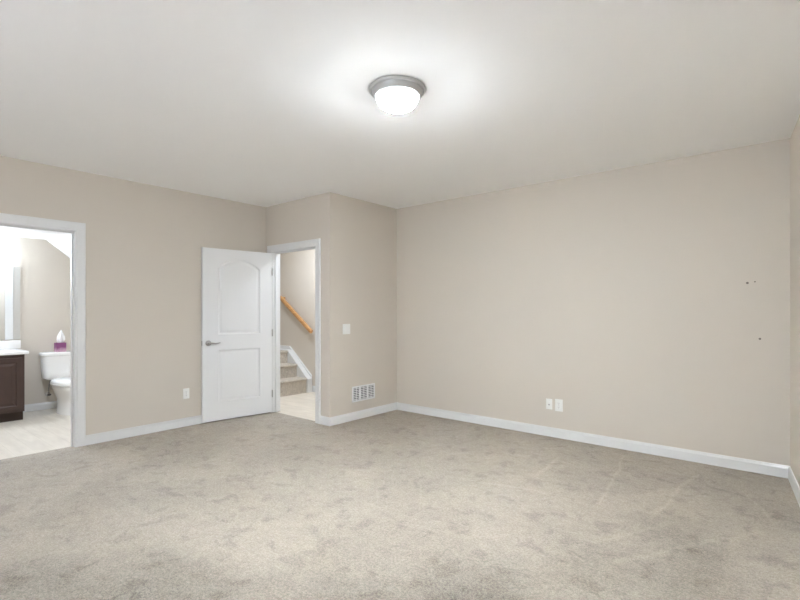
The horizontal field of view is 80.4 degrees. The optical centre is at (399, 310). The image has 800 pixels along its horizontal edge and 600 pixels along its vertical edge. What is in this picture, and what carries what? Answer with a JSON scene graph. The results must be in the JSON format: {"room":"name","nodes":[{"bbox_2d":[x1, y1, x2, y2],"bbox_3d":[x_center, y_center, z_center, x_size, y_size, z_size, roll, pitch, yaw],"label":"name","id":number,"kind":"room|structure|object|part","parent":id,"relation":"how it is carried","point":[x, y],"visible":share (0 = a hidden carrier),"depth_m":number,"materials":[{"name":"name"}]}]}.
{"room":"empty bedroom","nodes":[
{"label":"empty bedroom","id":0,"kind":"room"},
{"bbox_2d":[0,235,70,404],"bbox_3d":[-5.019,0.005,5.924,0.100,2.600,2.550,0,0,40],"label":"wall","id":1,"kind":"structure","parent":0,"point":[45,271],"depth_m":6.19,"materials":[{"name":"beige paint"}]},
{"bbox_2d":[0,266,19,339],"bbox_3d":[-5.217,-0.096,5.591,0.021,0.922,1.166,0,0,40],"label":"wall mirror","id":2,"kind":"object","parent":1,"relation":"attached to","point":[9,275],"visible":1,"depth_m":5.95,"materials":[{"name":"grey mirror"}]},
{"bbox_2d":[0,266,4,339],"bbox_3d":[-5.235,-0.096,5.560,0.002,0.916,0.930,0,0,40],"label":"mirror glass","id":3,"kind":"object","parent":2,"relation":"attached to","point":[2,268],"depth_m":5.90,"materials":[{"name":"white mirror"}]},
{"bbox_2d":[0,340,20,348],"bbox_3d":[-5.208,0.429,5.599,0.022,0.105,1.150,0,0,40],"label":"backsplash","id":4,"kind":"structure","parent":1,"relation":"attached to","point":[10,344],"depth_m":5.95,"materials":[{"name":"white stone"}]},
{"bbox_2d":[23,401,56,411],"bbox_3d":[-4.577,1.258,6.363,0.014,0.095,0.950,0,0,40],"label":"baseboard","id":5,"kind":"structure","parent":1,"relation":"attached to","point":[53,404],"depth_m":6.20,"materials":[{"name":"white paint"}]},
{"bbox_2d":[45,380,50,395],"bbox_3d":[-4.632,1.018,6.239,0.088,0.231,0.056,0,0,40],"label":"supply valve","id":6,"kind":"object","parent":1,"relation":"attached to","point":[46,393],"visible":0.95,"depth_m":6.22,"materials":[{"name":"grey metal"}]},
{"bbox_2d":[0,226,70,258],"bbox_3d":[-4.184,-0.710,5.127,2.203,0.570,2.340,0,0,40],"label":"ceiling","id":7,"kind":"structure","parent":0,"point":[61,241],"depth_m":5.90,"materials":[{"name":"white paint"}]},
{"bbox_2d":[0,156,265,434],"bbox_3d":[-3.796,-0.018,3.784,0.115,2.645,6.265,0,0,40],"label":"wall","id":8,"kind":"structure","parent":0,"point":[144,242],"depth_m":4.96,"materials":[{"name":"beige paint"}]},
{"bbox_2d":[0,213,85,446],"bbox_3d":[-3.399,0.231,4.259,0.151,2.148,0.954,0,0,40],"label":"door frame","id":9,"kind":"structure","parent":8,"relation":"attached to","point":[77,230],"depth_m":4.54,"materials":[{"name":"white paint"}]},
{"bbox_2d":[86,415,206,444],"bbox_3d":[-2.392,1.258,5.363,0.014,0.095,2.040,0,0,40],"label":"baseboard","id":10,"kind":"structure","parent":8,"relation":"attached to","point":[183,422],"depth_m":4.97,"materials":[{"name":"white paint"}]},
{"bbox_2d":[183,388,188,398],"bbox_3d":[-2.411,0.937,5.344,0.009,0.117,0.072,0,0,40],"label":"wall outlet","id":11,"kind":"object","parent":8,"relation":"attached to","point":[186,390],"visible":1,"depth_m":5.34,"materials":[{"name":"white plastic"}]},
{"bbox_2d":[280,249,314,385],"bbox_3d":[-1.376,-0.018,7.677,3.640,2.645,0.115,0,0,40],"label":"wall","id":12,"kind":"structure","parent":0,"point":[297,269],"depth_m":7.84,"materials":[{"name":"beige paint"}]},
{"bbox_2d":[280,296,312,332],"bbox_3d":[-1.705,0.057,7.813,0.858,0.618,0.098,0,0,40],"label":"handrail","id":13,"kind":"object","parent":12,"relation":"attached to","point":[307,327],"visible":0.98,"depth_m":7.75,"materials":[{"name":"brown wood"}]},
{"bbox_2d":[266,192,336,416],"bbox_3d":[-2.197,-0.018,6.605,3.755,2.645,0.115,0,0,40],"label":"wall","id":14,"kind":"structure","parent":0,"point":[313,217],"depth_m":5.43,"materials":[{"name":"beige paint"}]},
{"bbox_2d":[267,238,320,423],"bbox_3d":[-1.271,0.237,5.830,1.030,2.135,0.151,0,0,40],"label":"door frame","id":15,"kind":"structure","parent":14,"relation":"attached to","point":[276,250],"depth_m":5.88,"materials":[{"name":"white paint"}]},
{"bbox_2d":[201,247,272,422],"bbox_3d":[-1.942,0.282,5.741,0.885,2.022,0.100,0,0,-42],"label":"door","id":16,"kind":"structure","parent":15,"relation":"attached to","point":[236,285],"depth_m":5.71,"materials":[{"name":"white paint"}]},
{"bbox_3d":[-2.170,0.379,5.503,0.159,0.066,0.054,0,0,-43],"label":"lever handle","id":17,"kind":"part","parent":16,"relation":"part of","materials":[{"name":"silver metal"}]},
{"bbox_2d":[320,416,329,425],"bbox_3d":[-0.854,1.258,5.398,0.173,0.095,0.014,0,0,40],"label":"baseboard","id":18,"kind":"structure","parent":14,"relation":"attached to","point":[324,420],"depth_m":5.39,"materials":[{"name":"white paint"}]},
{"bbox_2d":[337,194,396,415],"bbox_3d":[-0.389,-0.018,5.930,0.115,2.645,1.170,0,0,40],"label":"wall","id":19,"kind":"structure","parent":0,"point":[366,231],"depth_m":5.80,"materials":[{"name":"beige paint"}]},
{"bbox_2d":[343,324,349,333],"bbox_3d":[-0.626,0.218,5.550,0.010,0.120,0.120,0,0,40],"label":"light switch","id":20,"kind":"object","parent":19,"relation":"attached to","point":[346,327],"visible":1,"depth_m":5.55,"materials":[{"name":"white plastic"}]},
{"bbox_2d":[330,402,396,425],"bbox_3d":[-0.418,1.258,5.795,0.014,0.095,1.184,0,0,40],"label":"baseboard","id":21,"kind":"structure","parent":19,"relation":"attached to","point":[339,419],"depth_m":5.74,"materials":[{"name":"white paint"}]},
{"bbox_2d":[352,383,374,402],"bbox_3d":[-0.441,1.000,5.772,0.009,0.188,0.395,0,0,40],"label":"air vent","id":22,"kind":"object","parent":19,"relation":"in","point":[362,392],"visible":1,"depth_m":5.77,"materials":[{"name":"white metal"}]},
{"bbox_2d":[0,0,799,208],"bbox_3d":[-1.915,-1.390,3.166,8.900,0.100,7.730,0,0,40],"label":"ceiling","id":23,"kind":"structure","parent":0,"point":[264,103],"depth_m":2.88,"materials":[{"name":"white paint"}]},
{"bbox_2d":[369,75,425,112],"bbox_3d":[-0.016,-1.270,2.868,0.348,0.138,0.348,0,0,40],"label":"ceiling light","id":24,"kind":"object","parent":23,"relation":"attached to","point":[393,93],"visible":1,"depth_m":2.77,"materials":[{"name":"white glass"}]},
{"bbox_2d":[0,392,799,599],"bbox_3d":[-1.896,1.355,3.150,8.850,0.100,7.730,0,0,40],"label":"floor","id":25,"kind":"structure","parent":0,"point":[395,504],"depth_m":3.00,"materials":[{"name":"beige carpet"}]},
{"bbox_2d":[0,354,24,422],"bbox_3d":[-5.018,0.914,5.409,0.559,0.788,1.062,0,0,40],"label":"vanity cabinet","id":26,"kind":"object","parent":25,"relation":"on","point":[12,367],"visible":0.84,"depth_m":5.56,"materials":[{"name":"brown wood"}]},
{"bbox_2d":[0,340,28,355],"bbox_3d":[-4.995,0.448,5.421,0.578,0.142,1.150,0,0,40],"label":"countertop","id":27,"kind":"structure","parent":26,"relation":"on","point":[9,347],"depth_m":5.89,"materials":[{"name":"white stone"}]},
{"bbox_2d":[39,351,70,414],"bbox_3d":[-4.277,0.926,6.118,0.784,0.763,0.486,0,0,40],"label":"toilet","id":28,"kind":"object","parent":25,"relation":"on","point":[55,366],"visible":0.52,"depth_m":6.10,"materials":[{"name":"white ceramic"}]},
{"bbox_3d":[-4.490,0.569,6.296,0.228,0.047,0.486,0,0,40],"label":"tank lid","id":29,"kind":"part","parent":28,"relation":"part of","materials":[{"name":"white ceramic"}]},
{"bbox_3d":[-4.491,0.747,6.297,0.204,0.307,0.456,0,0,40],"label":"tank","id":30,"kind":"part","parent":28,"relation":"part of","materials":[{"name":"white ceramic"}]},
{"bbox_2d":[54,330,65,351],"bbox_3d":[-4.500,0.401,6.272,0.110,0.288,0.110,0,0,40],"label":"tissue box","id":31,"kind":"object","parent":28,"relation":"on","point":[60,346],"visible":1,"depth_m":6.25,"materials":[{"name":"purple cardboard"}]},
{"bbox_3d":[-4.190,0.927,6.045,0.559,0.030,0.412,0,0,40],"label":"seat","id":32,"kind":"part","parent":28,"relation":"part of","materials":[{"name":"white ceramic"}]},
{"bbox_3d":[-4.190,0.889,6.045,0.553,0.044,0.406,0,0,40],"label":"seat lid","id":33,"kind":"part","parent":28,"relation":"part of","materials":[{"name":"white ceramic"}]},
{"bbox_2d":[280,345,311,396],"bbox_3d":[-2.489,0.954,7.730,1.845,0.709,1.230,0,0,40],"label":"staircase","id":34,"kind":"structure","parent":25,"relation":"on","point":[295,378],"depth_m":7.56,"materials":[{"name":"beige carpet"}]},
{"bbox_2d":[397,138,789,465],"bbox_3d":[1.622,-0.018,4.937,4.245,2.645,0.115,0,0,40],"label":"wall","id":35,"kind":"structure","parent":0,"point":[623,297],"depth_m":4.48,"materials":[{"name":"beige paint"}]},
{"bbox_2d":[546,398,551,409],"bbox_3d":[1.546,0.971,4.914,0.066,0.108,0.018,0,0,40],"label":"plate","id":36,"kind":"object","parent":35,"relation":"attached to","point":[548,401],"visible":1,"depth_m":4.91,"materials":[{"name":"white plastic"}]},
{"bbox_2d":[555,399,562,411],"bbox_3d":[1.627,0.971,4.852,0.080,0.124,0.009,0,0,40],"label":"wall outlet","id":37,"kind":"object","parent":35,"relation":"attached to","point":[558,402],"visible":1,"depth_m":4.85,"materials":[{"name":"white plastic"}]},
{"bbox_2d":[397,402,788,477],"bbox_3d":[1.490,1.258,4.963,4.010,0.095,0.014,0,0,40],"label":"baseboard","id":38,"kind":"structure","parent":35,"relation":"attached to","point":[766,468],"depth_m":4.48,"materials":[{"name":"white paint"}]},
{"bbox_2d":[790,115,799,486],"bbox_3d":[0.988,-0.018,0.546,0.119,2.645,7.487,0,0,34],"label":"wall","id":39,"kind":"structure","parent":0,"point":[795,137],"depth_m":3.42,"materials":[{"name":"beige paint"}]},
{"bbox_2d":[788,466,799,506],"bbox_3d":[0.969,1.258,0.636,0.014,0.095,7.359,0,0,34],"label":"baseboard","id":40,"kind":"structure","parent":39,"relation":"attached to","point":[793,482],"depth_m":3.39,"materials":[{"name":"white paint"}]}
]}

